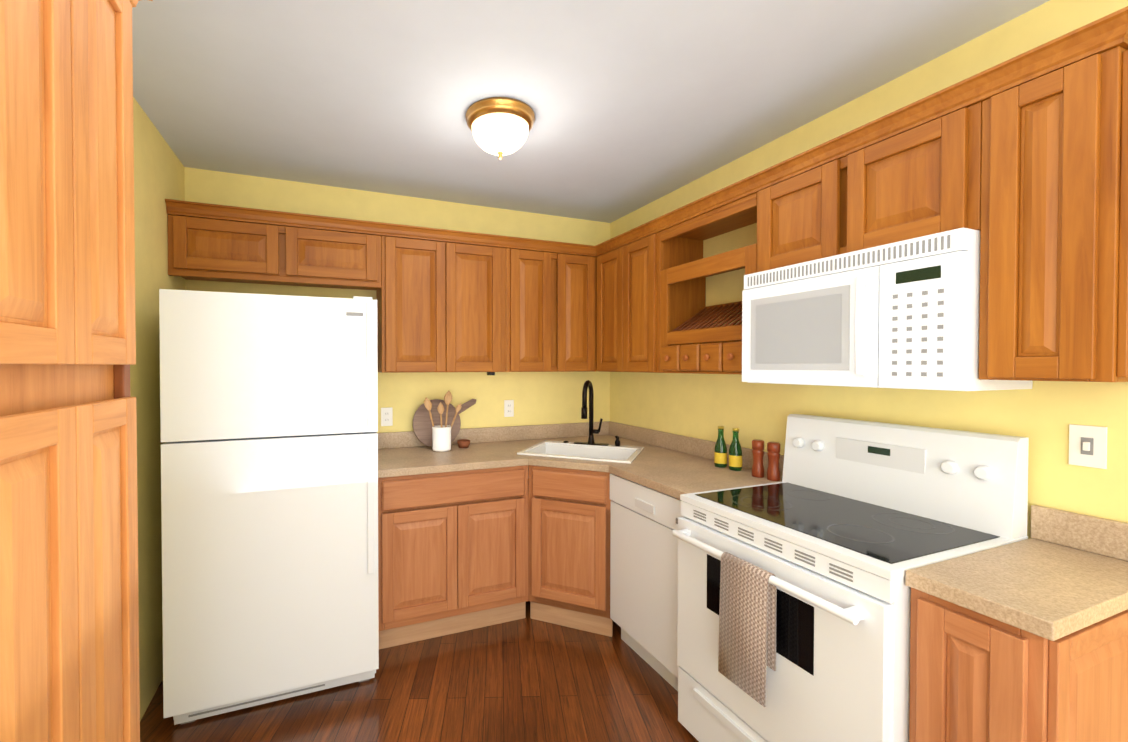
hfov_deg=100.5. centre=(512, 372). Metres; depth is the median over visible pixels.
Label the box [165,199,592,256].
crown molding
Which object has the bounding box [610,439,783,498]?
countertop
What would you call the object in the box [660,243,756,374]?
shelf unit
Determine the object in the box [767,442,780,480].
mill
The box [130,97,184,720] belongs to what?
wall
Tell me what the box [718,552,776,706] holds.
towel
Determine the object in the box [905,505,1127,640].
countertop
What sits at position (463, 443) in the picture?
bowl
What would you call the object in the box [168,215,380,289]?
upper cabinet
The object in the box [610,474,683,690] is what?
dishwasher
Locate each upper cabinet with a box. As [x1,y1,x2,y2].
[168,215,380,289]
[376,236,505,372]
[506,248,596,371]
[597,232,702,372]
[757,102,981,271]
[979,46,1127,381]
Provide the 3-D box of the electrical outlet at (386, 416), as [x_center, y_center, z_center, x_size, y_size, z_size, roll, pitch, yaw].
[-0.800,0.283,2.961,0.070,0.116,0.008,0,1,-22]
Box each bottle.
[714,426,726,467]
[729,428,741,470]
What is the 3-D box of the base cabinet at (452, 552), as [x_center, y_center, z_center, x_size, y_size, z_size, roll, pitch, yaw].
[-0.411,0.975,2.790,0.836,0.900,0.629,0,1,-22]
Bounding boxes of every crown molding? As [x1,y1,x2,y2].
[129,0,152,6]
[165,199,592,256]
[593,6,1127,256]
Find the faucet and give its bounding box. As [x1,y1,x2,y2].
[563,380,619,445]
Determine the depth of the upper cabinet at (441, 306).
2.76 m
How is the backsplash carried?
attached to the wall at (1042, 416)
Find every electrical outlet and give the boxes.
[381,407,392,425]
[504,400,513,416]
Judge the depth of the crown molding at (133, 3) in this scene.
1.07 m
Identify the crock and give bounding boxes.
[424,390,461,451]
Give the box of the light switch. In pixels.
[1069,424,1107,468]
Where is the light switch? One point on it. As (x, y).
(1087, 446)
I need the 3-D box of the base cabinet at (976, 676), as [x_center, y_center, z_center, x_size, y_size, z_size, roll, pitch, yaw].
[1.346,0.996,1.197,0.629,0.900,0.260,0,1,-22]
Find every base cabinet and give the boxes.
[378,465,527,649]
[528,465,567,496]
[528,469,611,636]
[909,587,1127,741]
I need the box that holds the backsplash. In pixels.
[378,421,1127,560]
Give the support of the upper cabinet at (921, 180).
attached to the wall at (1042, 416)
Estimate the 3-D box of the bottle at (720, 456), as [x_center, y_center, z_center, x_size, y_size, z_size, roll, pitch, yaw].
[1.076,0.384,2.419,0.062,0.210,0.062,0,1,-22]
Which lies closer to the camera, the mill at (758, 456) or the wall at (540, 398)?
the mill at (758, 456)
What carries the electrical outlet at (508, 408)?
attached to the wall at (540, 398)
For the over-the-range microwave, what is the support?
attached to the upper cabinet at (921, 180)
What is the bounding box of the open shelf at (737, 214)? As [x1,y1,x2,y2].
[660,193,756,241]
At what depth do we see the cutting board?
3.00 m
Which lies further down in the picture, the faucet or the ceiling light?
the faucet
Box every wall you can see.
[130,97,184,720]
[184,167,609,432]
[610,0,1127,538]
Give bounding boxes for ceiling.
[132,0,1049,222]
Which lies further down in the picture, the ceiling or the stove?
the stove
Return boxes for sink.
[517,440,643,463]
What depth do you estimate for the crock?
2.85 m
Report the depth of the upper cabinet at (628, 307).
2.75 m
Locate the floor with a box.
[140,601,698,741]
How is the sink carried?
in the countertop at (586, 445)
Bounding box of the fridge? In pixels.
[159,289,378,724]
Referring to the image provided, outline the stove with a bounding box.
[672,414,1028,741]
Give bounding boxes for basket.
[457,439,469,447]
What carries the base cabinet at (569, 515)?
on the floor
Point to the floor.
(527, 679)
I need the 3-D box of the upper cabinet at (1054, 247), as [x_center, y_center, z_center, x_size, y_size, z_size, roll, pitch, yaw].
[1.487,-0.366,1.238,0.324,0.776,0.260,0,1,-22]
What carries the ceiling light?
attached to the ceiling
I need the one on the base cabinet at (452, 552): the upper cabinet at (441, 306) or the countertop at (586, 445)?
the countertop at (586, 445)
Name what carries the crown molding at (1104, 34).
on the upper cabinet at (921, 180)
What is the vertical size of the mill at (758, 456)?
0.172 m
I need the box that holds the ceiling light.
[465,97,534,159]
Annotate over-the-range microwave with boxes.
[742,228,1032,390]
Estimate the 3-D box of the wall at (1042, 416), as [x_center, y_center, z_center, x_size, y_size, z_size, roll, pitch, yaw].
[1.717,0.170,1.272,0.120,2.550,5.000,0,1,-22]
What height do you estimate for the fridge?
1.767 m
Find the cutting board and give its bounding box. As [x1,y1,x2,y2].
[412,399,476,446]
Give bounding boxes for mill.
[752,439,764,477]
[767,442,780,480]
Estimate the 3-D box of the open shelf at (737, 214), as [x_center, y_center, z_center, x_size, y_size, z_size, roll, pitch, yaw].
[1.063,-0.741,2.330,0.305,0.055,0.618,0,1,-22]
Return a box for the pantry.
[0,0,139,741]
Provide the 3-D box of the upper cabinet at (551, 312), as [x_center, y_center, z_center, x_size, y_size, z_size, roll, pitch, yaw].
[0.211,-0.392,3.182,0.658,0.776,0.324,0,1,-22]
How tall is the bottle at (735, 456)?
0.210 m
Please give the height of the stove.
1.245 m
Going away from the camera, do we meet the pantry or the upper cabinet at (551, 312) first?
the pantry

